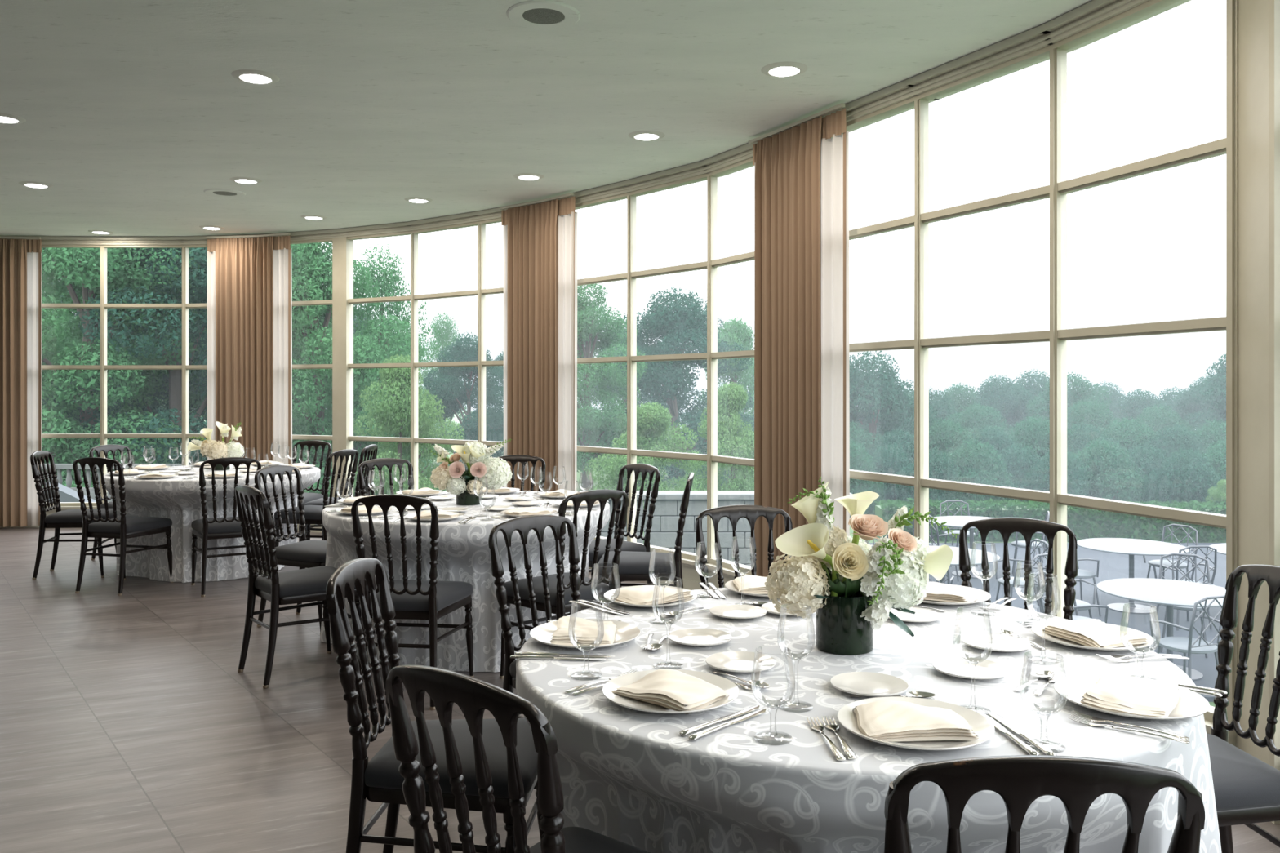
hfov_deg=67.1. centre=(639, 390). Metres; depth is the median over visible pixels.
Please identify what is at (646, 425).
tree
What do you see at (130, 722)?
floor
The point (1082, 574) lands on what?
seat cushion
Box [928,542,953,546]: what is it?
seat cushion
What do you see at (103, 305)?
window
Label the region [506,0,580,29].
ceiling speaker
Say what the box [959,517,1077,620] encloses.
dining chair
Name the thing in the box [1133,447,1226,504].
tree
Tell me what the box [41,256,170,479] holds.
tree
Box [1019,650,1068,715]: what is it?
bowl
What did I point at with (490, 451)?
flower
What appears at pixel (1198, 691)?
table knife
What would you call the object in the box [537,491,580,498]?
dinner plate
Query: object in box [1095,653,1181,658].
fork
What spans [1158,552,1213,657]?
patio chair
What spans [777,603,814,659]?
bowl
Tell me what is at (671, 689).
folded napkin
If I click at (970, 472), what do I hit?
tree
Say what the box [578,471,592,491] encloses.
water goblet
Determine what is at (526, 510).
folded napkin
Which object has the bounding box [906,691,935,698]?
bowl
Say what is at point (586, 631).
folded napkin
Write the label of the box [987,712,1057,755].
table knife
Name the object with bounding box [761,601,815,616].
bread plate
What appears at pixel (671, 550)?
bowl
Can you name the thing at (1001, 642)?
bread plate
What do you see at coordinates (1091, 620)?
table knife
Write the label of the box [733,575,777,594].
folded napkin
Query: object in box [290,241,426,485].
tree
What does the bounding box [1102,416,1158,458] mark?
tree
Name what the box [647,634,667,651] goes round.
spoon
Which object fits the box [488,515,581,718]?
dining chair
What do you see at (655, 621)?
wine glass
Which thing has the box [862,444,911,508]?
tree
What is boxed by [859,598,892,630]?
flower
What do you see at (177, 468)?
bread plate
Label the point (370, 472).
bowl
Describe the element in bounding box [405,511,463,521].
dinner plate
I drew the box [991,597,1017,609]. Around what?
fork
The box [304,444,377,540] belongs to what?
dining chair
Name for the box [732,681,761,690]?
fork
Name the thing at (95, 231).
recessed light
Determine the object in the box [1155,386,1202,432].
tree
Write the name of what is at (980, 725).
dinner plate
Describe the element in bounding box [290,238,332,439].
window
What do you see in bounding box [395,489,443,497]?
dinner plate
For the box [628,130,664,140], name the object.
recessed light
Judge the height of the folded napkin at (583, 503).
0.029 m
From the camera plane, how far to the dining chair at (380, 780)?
2.43 m
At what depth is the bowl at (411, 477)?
4.85 m
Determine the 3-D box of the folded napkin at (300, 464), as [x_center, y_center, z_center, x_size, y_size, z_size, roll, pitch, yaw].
[-2.744,0.598,7.742,0.163,0.029,0.216,0,0,-39]
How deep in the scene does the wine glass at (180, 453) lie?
7.77 m
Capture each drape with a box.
[0,238,26,527]
[215,235,273,462]
[506,199,558,491]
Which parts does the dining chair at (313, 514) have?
leg, seat, seat frame, leg, post, crest rail, post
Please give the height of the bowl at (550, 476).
0.103 m
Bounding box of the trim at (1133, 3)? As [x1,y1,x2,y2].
[41,0,1191,244]
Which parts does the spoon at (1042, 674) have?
handle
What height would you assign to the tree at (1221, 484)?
1.102 m
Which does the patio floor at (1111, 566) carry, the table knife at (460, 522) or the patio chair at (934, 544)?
the patio chair at (934, 544)
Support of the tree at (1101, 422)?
on the ground
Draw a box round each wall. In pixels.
[45,506,1236,746]
[576,490,853,566]
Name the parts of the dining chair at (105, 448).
post, seat, crest rail, post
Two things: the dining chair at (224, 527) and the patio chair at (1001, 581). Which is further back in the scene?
the patio chair at (1001, 581)
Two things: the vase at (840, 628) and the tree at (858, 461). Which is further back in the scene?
the tree at (858, 461)
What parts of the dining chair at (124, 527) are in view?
post, crest rail, scalloped rail, post, seat frame, seat, leg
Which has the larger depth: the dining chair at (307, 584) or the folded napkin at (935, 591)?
the dining chair at (307, 584)
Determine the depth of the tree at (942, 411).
33.46 m
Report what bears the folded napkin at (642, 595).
on the dinner plate at (607, 594)
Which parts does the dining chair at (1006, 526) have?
post, crest rail, post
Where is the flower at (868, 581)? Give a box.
[860,570,891,596]
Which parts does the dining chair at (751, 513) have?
post, crest rail, post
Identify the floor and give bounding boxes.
[0,527,1279,852]
[868,542,1226,702]
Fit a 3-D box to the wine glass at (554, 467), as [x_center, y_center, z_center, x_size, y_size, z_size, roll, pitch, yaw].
[-0.453,0.524,5.411,0.073,0.197,0.073,0,0,18]
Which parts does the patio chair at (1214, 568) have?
leg, leg, frame, leg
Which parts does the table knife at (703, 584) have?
handle, blade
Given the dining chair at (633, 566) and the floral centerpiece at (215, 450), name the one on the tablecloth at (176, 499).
the floral centerpiece at (215, 450)
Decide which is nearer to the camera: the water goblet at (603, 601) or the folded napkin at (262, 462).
the water goblet at (603, 601)
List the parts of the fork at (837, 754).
handle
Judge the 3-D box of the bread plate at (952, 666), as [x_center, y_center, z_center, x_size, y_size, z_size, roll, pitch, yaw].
[0.727,0.616,2.127,0.158,0.014,0.158,0,0,-3]
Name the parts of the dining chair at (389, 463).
post, crest rail, post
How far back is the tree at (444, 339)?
31.82 m
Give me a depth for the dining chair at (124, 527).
6.62 m
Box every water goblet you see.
[120,451,132,466]
[122,454,134,477]
[168,447,178,467]
[181,456,193,479]
[257,453,268,475]
[287,446,297,460]
[298,449,309,471]
[336,478,351,509]
[371,470,385,495]
[377,485,394,519]
[479,486,495,520]
[529,466,542,493]
[564,480,579,512]
[568,600,604,680]
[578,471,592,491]
[591,562,620,619]
[694,542,720,598]
[751,644,795,745]
[1013,560,1045,623]
[1019,650,1068,753]
[1120,602,1160,680]
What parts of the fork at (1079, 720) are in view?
handle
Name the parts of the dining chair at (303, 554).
post, crest rail, scalloped rail, seat, seat frame, post, leg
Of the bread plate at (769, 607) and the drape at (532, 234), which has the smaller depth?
the bread plate at (769, 607)
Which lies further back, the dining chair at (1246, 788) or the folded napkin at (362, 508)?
the folded napkin at (362, 508)
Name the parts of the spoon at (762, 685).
handle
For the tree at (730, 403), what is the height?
2.900 m
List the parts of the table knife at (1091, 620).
blade, handle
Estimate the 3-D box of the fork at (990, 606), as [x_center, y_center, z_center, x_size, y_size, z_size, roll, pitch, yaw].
[1.035,0.618,2.814,0.025,0.007,0.199,0,0,40]
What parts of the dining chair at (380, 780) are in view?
post, crest rail, scalloped rail, post, seat, seat frame, leg, leg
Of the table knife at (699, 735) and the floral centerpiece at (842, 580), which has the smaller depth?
the table knife at (699, 735)
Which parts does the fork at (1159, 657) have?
handle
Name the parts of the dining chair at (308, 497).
post, seat, crest rail, scalloped rail, post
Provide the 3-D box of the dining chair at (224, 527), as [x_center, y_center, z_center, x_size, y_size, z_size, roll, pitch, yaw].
[-2.889,0.918,6.763,0.433,0.933,0.525,0,0,-28]
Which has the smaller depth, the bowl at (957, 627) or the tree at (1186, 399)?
the bowl at (957, 627)
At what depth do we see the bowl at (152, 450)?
7.41 m
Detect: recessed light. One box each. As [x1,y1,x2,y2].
[0,112,26,123]
[18,181,53,187]
[88,229,113,234]
[199,225,224,230]
[229,177,262,183]
[231,69,279,84]
[301,214,327,219]
[404,196,432,202]
[513,173,544,180]
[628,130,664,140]
[760,61,807,76]
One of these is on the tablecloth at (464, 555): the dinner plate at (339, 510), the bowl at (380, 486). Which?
the dinner plate at (339, 510)
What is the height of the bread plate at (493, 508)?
0.014 m
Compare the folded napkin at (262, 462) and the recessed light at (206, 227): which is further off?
the recessed light at (206, 227)
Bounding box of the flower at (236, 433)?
[231,426,241,439]
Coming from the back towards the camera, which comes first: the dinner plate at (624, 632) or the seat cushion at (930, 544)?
the seat cushion at (930, 544)
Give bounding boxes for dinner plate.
[106,470,148,475]
[133,466,171,470]
[135,473,178,479]
[190,463,210,466]
[204,473,244,478]
[251,462,284,466]
[295,464,315,468]
[335,506,392,515]
[337,498,364,505]
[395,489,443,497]
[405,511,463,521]
[482,487,519,494]
[501,508,556,517]
[529,618,639,648]
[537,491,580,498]
[552,500,599,507]
[602,669,739,713]
[604,585,697,608]
[724,577,768,597]
[837,697,995,750]
[911,584,991,605]
[1031,620,1153,650]
[1053,674,1209,719]
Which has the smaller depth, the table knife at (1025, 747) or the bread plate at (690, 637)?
the table knife at (1025, 747)
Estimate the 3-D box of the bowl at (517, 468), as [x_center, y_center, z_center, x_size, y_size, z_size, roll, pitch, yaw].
[-0.692,0.477,5.707,0.073,0.103,0.073,0,0,0]
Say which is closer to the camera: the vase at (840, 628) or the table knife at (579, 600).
the vase at (840, 628)
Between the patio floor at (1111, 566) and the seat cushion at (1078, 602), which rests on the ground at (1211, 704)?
the patio floor at (1111, 566)
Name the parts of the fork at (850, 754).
handle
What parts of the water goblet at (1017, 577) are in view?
stem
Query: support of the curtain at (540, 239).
hanging from the ceiling
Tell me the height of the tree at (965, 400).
6.335 m
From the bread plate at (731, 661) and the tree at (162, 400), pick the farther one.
the tree at (162, 400)
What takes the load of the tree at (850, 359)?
on the ground
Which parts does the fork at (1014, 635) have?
handle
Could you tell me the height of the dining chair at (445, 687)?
0.933 m
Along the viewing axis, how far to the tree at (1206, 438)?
24.84 m
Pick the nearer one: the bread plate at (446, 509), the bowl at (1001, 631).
the bowl at (1001, 631)
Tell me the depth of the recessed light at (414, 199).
7.85 m
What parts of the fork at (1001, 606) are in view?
handle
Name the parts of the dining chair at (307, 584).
post, crest rail, scalloped rail, post, seat, seat frame, leg, leg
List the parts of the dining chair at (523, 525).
post, seat, seat frame, scalloped rail, crest rail, post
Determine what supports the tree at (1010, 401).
on the ground
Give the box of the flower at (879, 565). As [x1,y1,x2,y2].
[866,536,893,578]
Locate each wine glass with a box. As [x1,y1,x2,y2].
[142,445,153,472]
[144,448,155,472]
[179,443,188,467]
[187,449,199,477]
[244,448,255,475]
[270,442,279,465]
[277,444,288,459]
[368,470,382,506]
[393,464,406,494]
[399,475,413,515]
[473,475,488,516]
[516,462,528,496]
[538,471,552,509]
[552,466,565,502]
[648,546,675,624]
[652,576,684,669]
[729,536,755,605]
[777,603,814,712]
[953,606,992,715]
[969,541,997,616]
[1026,573,1060,665]
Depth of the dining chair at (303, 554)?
5.72 m
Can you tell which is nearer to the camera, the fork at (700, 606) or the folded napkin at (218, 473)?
the fork at (700, 606)
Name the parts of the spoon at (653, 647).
handle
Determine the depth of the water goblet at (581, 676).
2.12 m
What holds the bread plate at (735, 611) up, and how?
on the tablecloth at (628, 776)
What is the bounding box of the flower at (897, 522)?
[882,506,907,536]
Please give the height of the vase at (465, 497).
0.137 m
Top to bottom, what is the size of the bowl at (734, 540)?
0.103 m
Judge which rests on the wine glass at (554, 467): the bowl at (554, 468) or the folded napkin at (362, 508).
the bowl at (554, 468)
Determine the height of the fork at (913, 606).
0.007 m
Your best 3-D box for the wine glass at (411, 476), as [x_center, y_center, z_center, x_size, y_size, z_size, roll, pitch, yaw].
[-1.168,0.524,4.833,0.073,0.197,0.073,0,0,18]
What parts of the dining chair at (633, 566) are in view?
seat, seat frame, post, post, crest rail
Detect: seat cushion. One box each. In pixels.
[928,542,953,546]
[944,530,975,537]
[997,577,1037,587]
[1010,540,1044,548]
[1043,599,1091,611]
[1072,615,1091,620]
[1075,568,1095,578]
[1148,560,1186,568]
[1159,636,1217,653]
[1161,604,1204,611]
[1166,578,1201,582]
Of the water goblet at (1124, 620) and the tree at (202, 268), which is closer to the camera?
the water goblet at (1124, 620)
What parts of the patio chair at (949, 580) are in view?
frame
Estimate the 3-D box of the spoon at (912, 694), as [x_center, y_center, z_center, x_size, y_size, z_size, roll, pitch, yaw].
[0.511,0.618,1.955,0.170,0.009,0.036,0,0,3]
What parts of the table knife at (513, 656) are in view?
handle, blade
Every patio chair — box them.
[911,514,959,582]
[928,567,954,584]
[939,500,978,566]
[995,538,1048,613]
[1010,511,1049,577]
[1031,553,1096,618]
[1036,571,1108,623]
[1044,535,1101,616]
[1142,524,1197,579]
[1149,595,1225,678]
[1152,545,1217,630]
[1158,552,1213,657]
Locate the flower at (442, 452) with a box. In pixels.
[433,444,450,457]
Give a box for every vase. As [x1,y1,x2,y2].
[212,456,230,470]
[456,478,481,505]
[815,590,873,655]
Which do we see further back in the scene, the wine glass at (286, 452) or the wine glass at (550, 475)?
the wine glass at (286, 452)
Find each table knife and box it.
[324,505,351,506]
[359,515,393,519]
[457,516,472,523]
[463,516,475,523]
[509,654,607,660]
[515,651,611,657]
[568,600,622,614]
[577,599,630,613]
[679,705,759,736]
[688,708,766,740]
[698,582,719,598]
[706,582,726,599]
[976,711,1039,755]
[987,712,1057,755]
[1022,618,1101,624]
[1024,621,1105,626]
[1177,683,1227,694]
[1183,687,1222,697]
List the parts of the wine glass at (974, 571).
stem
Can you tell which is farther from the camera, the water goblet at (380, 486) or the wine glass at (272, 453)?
the wine glass at (272, 453)
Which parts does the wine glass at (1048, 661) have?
stem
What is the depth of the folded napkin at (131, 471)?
7.12 m
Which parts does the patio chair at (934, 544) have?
frame, leg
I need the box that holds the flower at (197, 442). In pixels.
[191,439,202,446]
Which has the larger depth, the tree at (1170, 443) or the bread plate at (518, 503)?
the tree at (1170, 443)
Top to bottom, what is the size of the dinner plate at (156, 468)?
0.020 m
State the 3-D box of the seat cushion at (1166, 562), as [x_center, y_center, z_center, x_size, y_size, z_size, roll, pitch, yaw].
[6.400,2.100,11.700,0.430,0.050,0.430,0,0,-30]
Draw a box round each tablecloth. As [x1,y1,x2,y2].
[103,463,320,582]
[320,490,609,672]
[515,587,1222,852]
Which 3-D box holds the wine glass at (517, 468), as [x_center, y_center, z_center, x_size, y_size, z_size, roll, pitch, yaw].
[-0.692,0.524,5.707,0.073,0.197,0.073,0,0,18]
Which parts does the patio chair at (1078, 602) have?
frame, leg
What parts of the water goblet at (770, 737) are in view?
stem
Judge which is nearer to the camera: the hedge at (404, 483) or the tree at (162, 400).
the hedge at (404, 483)
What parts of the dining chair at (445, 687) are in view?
post, crest rail, post, seat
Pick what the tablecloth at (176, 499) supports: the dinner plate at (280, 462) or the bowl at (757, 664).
the dinner plate at (280, 462)
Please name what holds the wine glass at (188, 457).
on the tablecloth at (176, 499)
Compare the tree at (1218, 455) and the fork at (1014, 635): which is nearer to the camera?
the fork at (1014, 635)
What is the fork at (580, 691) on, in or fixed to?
on the tablecloth at (628, 776)
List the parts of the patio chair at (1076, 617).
frame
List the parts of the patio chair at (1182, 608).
leg, frame, leg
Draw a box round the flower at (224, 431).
[221,423,228,437]
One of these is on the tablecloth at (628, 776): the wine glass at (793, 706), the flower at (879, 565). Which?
the wine glass at (793, 706)
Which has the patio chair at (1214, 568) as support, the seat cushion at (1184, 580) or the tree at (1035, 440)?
the seat cushion at (1184, 580)
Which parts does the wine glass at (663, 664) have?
stem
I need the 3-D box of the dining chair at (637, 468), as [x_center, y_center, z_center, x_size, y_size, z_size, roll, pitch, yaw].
[-0.185,0.918,5.809,0.525,0.933,0.433,0,0,-38]
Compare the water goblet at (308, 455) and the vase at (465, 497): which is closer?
the vase at (465, 497)
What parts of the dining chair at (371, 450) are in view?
seat, post, crest rail, post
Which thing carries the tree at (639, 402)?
on the ground at (455, 419)
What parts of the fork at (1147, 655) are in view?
handle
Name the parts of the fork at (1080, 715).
handle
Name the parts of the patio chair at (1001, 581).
leg, leg, leg, frame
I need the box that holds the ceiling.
[0,0,1092,236]
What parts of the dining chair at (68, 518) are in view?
post, crest rail, scalloped rail, post, seat frame, seat, leg, leg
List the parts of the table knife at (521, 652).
handle, blade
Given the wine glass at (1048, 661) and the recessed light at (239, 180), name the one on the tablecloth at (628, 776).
the wine glass at (1048, 661)
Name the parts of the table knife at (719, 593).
handle, blade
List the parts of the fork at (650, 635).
handle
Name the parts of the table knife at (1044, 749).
blade, handle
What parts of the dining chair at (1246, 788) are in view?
post, seat, seat frame, scalloped rail, crest rail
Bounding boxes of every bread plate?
[159,470,182,473]
[170,467,192,471]
[174,471,197,475]
[232,465,253,468]
[240,469,257,472]
[405,504,430,510]
[428,495,456,500]
[437,507,467,512]
[482,494,498,498]
[484,506,514,511]
[505,496,533,501]
[511,501,540,506]
[667,628,731,646]
[705,651,776,672]
[709,604,766,619]
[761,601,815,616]
[830,671,908,696]
[888,607,942,622]
[933,657,1008,679]
[961,633,1031,652]
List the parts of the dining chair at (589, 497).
leg, seat frame, seat, post, scalloped rail, crest rail, post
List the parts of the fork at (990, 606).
handle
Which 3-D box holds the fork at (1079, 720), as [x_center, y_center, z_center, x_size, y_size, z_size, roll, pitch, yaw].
[0.889,0.618,1.762,0.199,0.007,0.025,0,0,38]
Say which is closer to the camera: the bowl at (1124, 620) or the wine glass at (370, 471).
the bowl at (1124, 620)
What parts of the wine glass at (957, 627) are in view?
stem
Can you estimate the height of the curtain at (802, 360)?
2.897 m
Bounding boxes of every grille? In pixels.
[213,191,236,195]
[522,8,564,24]
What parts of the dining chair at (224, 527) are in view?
leg, post, seat, seat frame, scalloped rail, crest rail, post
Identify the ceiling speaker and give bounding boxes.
[204,188,245,197]
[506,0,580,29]
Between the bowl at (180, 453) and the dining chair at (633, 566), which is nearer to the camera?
the dining chair at (633, 566)
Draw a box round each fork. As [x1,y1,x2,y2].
[547,619,621,622]
[564,669,639,693]
[572,684,604,695]
[642,633,653,649]
[661,605,705,614]
[671,586,707,595]
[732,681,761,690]
[806,716,845,760]
[822,715,856,759]
[913,605,945,611]
[982,596,1008,608]
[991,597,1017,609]
[1005,630,1046,650]
[1033,672,1057,696]
[1067,715,1189,744]
[1069,710,1189,740]
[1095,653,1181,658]
[1104,656,1189,662]
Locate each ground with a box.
[97,411,694,506]
[643,525,1215,706]
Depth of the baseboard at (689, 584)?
6.72 m
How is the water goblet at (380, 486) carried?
on the tablecloth at (464, 555)
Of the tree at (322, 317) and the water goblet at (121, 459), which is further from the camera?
the tree at (322, 317)
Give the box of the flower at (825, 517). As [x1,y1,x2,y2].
[815,486,835,537]
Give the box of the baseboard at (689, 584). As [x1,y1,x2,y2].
[0,524,719,590]
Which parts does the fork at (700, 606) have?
handle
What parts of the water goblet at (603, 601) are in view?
stem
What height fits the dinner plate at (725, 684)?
0.020 m
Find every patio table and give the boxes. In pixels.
[929,515,995,578]
[929,546,999,583]
[1076,537,1188,613]
[1096,577,1226,680]
[1208,543,1226,555]
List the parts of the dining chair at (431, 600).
post, crest rail, scalloped rail, seat frame, seat, post, leg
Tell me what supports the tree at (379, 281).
on the ground at (455, 419)
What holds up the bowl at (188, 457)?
on the wine glass at (188, 457)
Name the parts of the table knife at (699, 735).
handle, blade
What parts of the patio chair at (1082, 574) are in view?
frame, leg, leg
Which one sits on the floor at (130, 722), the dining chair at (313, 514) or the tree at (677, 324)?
the dining chair at (313, 514)
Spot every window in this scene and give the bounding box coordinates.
[41,244,207,506]
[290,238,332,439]
[347,217,503,489]
[575,157,754,575]
[846,0,1279,824]
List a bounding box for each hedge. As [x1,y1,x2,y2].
[42,478,355,497]
[353,483,577,496]
[873,497,1226,542]
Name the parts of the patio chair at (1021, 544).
leg, leg, frame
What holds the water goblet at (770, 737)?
on the tablecloth at (628, 776)
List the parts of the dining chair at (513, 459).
crest rail, post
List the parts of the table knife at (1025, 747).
blade, handle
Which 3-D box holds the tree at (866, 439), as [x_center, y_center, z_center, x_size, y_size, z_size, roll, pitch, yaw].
[5.404,3.342,24.896,3.312,5.177,3.533,0,0,-35]
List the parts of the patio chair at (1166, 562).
leg, frame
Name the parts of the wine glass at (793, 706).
stem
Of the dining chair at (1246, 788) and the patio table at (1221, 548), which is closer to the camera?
the dining chair at (1246, 788)
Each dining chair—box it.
[30,450,116,579]
[72,457,173,595]
[88,444,133,559]
[191,457,261,597]
[235,484,361,688]
[254,465,326,635]
[274,448,358,546]
[292,440,331,542]
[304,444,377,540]
[325,558,543,852]
[351,494,474,710]
[357,457,413,496]
[385,664,649,852]
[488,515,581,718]
[497,454,545,492]
[499,489,628,679]
[588,463,660,587]
[597,472,694,588]
[694,504,792,589]
[884,755,1204,852]
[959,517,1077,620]
[1206,564,1279,852]
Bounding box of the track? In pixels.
[0,0,1133,242]
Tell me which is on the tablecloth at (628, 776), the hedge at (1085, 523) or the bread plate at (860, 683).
the bread plate at (860, 683)
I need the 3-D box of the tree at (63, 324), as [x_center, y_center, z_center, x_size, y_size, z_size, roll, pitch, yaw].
[-16.766,-0.593,23.960,5.742,6.976,4.972,0,0,-22]
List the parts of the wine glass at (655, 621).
stem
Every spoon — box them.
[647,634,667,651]
[664,608,709,617]
[712,671,769,688]
[749,601,768,605]
[849,691,935,698]
[997,629,1029,650]
[1014,671,1053,691]
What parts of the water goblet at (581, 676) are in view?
stem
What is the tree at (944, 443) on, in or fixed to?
on the ground
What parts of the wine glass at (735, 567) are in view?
stem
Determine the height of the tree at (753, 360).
7.681 m
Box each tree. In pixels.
[41,247,206,485]
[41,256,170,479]
[41,310,76,404]
[42,247,306,481]
[42,280,126,455]
[45,315,207,439]
[115,268,313,430]
[128,244,354,462]
[188,316,376,444]
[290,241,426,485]
[306,244,441,485]
[309,307,401,454]
[328,354,464,497]
[382,332,450,466]
[417,311,467,462]
[419,331,503,471]
[458,349,503,457]
[577,283,648,490]
[577,371,592,439]
[582,326,684,450]
[583,401,706,542]
[591,286,754,489]
[676,382,754,490]
[685,316,754,490]
[694,357,754,488]
[848,351,940,457]
[849,359,888,433]
[849,421,888,498]
[849,438,886,516]
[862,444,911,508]
[865,429,948,494]
[877,388,911,431]
[887,386,959,446]
[893,448,959,502]
[909,417,974,499]
[938,438,1017,506]
[941,382,988,422]
[941,402,1013,444]
[954,426,1025,502]
[967,373,1033,437]
[991,443,1041,502]
[1000,414,1049,467]
[1004,368,1049,434]
[1020,450,1088,503]
[1025,371,1124,434]
[1045,398,1119,441]
[1066,422,1122,497]
[1069,436,1149,502]
[1085,381,1129,425]
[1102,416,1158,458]
[1114,388,1175,431]
[1115,442,1172,502]
[1133,404,1199,441]
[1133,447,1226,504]
[1134,424,1204,463]
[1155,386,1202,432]
[1173,375,1225,431]
[1182,352,1226,439]
[1182,418,1226,464]
[1201,439,1226,498]
[1204,479,1226,506]
[1216,407,1226,422]
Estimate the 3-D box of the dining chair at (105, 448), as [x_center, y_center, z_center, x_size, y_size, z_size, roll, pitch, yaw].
[-4.205,0.918,7.979,0.525,0.933,0.433,0,0,21]
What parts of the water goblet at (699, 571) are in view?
stem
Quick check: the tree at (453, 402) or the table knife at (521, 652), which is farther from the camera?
the tree at (453, 402)
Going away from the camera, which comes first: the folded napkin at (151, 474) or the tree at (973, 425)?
the folded napkin at (151, 474)
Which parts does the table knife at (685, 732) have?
handle, blade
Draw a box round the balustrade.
[41,463,191,502]
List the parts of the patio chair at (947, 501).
frame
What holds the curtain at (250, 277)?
hanging from the ceiling
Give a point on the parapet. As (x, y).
(66, 494)
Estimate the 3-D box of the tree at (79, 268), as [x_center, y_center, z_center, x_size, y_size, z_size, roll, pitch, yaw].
[-9.484,-0.513,16.493,4.368,6.259,4.014,0,0,-31]
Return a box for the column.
[332,236,353,497]
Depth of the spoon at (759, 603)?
2.80 m
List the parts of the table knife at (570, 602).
handle, blade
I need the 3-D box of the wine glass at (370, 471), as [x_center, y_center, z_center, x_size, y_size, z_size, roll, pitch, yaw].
[-1.407,0.524,5.129,0.073,0.197,0.073,0,0,18]
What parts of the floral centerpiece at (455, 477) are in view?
flower stem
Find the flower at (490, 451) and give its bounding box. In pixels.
[484,442,502,456]
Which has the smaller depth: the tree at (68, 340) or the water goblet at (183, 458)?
the water goblet at (183, 458)
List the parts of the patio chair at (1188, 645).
leg, leg, leg, frame, leg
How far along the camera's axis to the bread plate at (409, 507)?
5.08 m
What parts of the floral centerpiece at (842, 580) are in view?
flower stem, flower stem, flower stem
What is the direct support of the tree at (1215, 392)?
on the ground
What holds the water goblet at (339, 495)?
on the tablecloth at (464, 555)
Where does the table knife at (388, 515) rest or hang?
on the tablecloth at (464, 555)
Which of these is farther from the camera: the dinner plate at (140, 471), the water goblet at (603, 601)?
the dinner plate at (140, 471)
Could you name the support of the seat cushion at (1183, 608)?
on the patio chair at (1182, 608)
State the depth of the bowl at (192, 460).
6.82 m
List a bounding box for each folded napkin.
[114,468,140,474]
[134,464,167,468]
[139,472,174,476]
[208,471,239,476]
[250,460,280,464]
[288,462,311,467]
[341,505,382,512]
[343,495,373,502]
[400,487,439,496]
[412,510,458,519]
[482,486,513,492]
[504,506,551,515]
[542,488,577,496]
[550,616,616,646]
[566,500,598,505]
[611,586,692,604]
[611,669,728,714]
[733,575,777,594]
[852,700,979,742]
[914,582,980,604]
[1042,620,1150,650]
[1080,676,1178,717]
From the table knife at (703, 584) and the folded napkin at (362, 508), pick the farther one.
the folded napkin at (362, 508)
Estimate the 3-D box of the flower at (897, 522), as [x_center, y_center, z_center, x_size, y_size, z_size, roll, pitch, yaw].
[0.623,0.325,2.356,0.061,0.087,0.045,0,0,-19]
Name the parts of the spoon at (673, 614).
handle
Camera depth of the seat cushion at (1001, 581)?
10.53 m
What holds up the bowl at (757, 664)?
on the water goblet at (770, 737)
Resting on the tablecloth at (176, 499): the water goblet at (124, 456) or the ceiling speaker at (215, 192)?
the water goblet at (124, 456)
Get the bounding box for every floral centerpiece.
[187,421,244,470]
[430,439,512,505]
[764,476,959,655]
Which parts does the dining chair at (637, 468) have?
seat frame, seat, post, scalloped rail, crest rail, post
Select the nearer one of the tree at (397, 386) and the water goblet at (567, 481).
the water goblet at (567, 481)
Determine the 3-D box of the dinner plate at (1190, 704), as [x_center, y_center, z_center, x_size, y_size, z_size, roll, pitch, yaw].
[0.971,0.613,1.917,0.276,0.020,0.276,0,0,17]
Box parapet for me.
[43,481,96,502]
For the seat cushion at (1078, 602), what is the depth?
9.42 m
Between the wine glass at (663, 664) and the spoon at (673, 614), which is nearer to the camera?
the wine glass at (663, 664)
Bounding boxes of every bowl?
[122,454,134,469]
[142,445,153,459]
[144,448,155,462]
[168,447,178,460]
[179,443,188,456]
[181,456,193,471]
[187,449,199,463]
[244,448,255,458]
[257,453,268,468]
[270,442,279,455]
[298,449,309,462]
[336,478,351,498]
[368,470,382,489]
[377,485,394,495]
[393,464,406,483]
[399,475,413,495]
[473,475,488,497]
[479,486,495,508]
[516,462,528,479]
[529,466,542,484]
[538,471,552,492]
[552,466,565,484]
[564,480,579,497]
[568,600,604,651]
[647,644,662,651]
[648,546,675,586]
[652,576,684,625]
[664,611,678,617]
[694,542,720,577]
[729,536,755,573]
[746,680,769,688]
[751,644,795,708]
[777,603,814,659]
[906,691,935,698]
[953,606,992,663]
[969,541,997,580]
[997,629,1013,635]
[1013,560,1045,601]
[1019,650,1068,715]
[1026,573,1060,620]
[1034,671,1053,678]
[1120,602,1160,654]
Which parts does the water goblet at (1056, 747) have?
stem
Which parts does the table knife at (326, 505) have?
handle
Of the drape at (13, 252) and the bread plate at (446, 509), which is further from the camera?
the drape at (13, 252)
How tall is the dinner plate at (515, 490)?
0.020 m
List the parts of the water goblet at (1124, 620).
stem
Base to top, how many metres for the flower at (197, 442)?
0.063 m
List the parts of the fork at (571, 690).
handle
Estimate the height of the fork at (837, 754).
0.007 m
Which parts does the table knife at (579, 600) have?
handle, blade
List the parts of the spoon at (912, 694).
handle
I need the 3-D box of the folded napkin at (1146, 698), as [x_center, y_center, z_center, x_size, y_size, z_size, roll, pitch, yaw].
[0.975,0.598,1.918,0.162,0.028,0.211,0,0,34]
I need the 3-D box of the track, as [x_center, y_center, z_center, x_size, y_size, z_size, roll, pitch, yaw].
[-1.732,-1.527,5.601,14.741,0.058,4.767,0,0,44]
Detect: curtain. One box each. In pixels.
[0,236,41,527]
[204,232,292,464]
[498,192,577,491]
[748,102,849,577]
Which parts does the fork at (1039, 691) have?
handle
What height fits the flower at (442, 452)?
0.093 m
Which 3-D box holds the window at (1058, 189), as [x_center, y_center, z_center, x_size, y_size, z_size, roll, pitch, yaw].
[1.578,-0.087,4.419,0.369,2.945,3.094,0,0,-25]

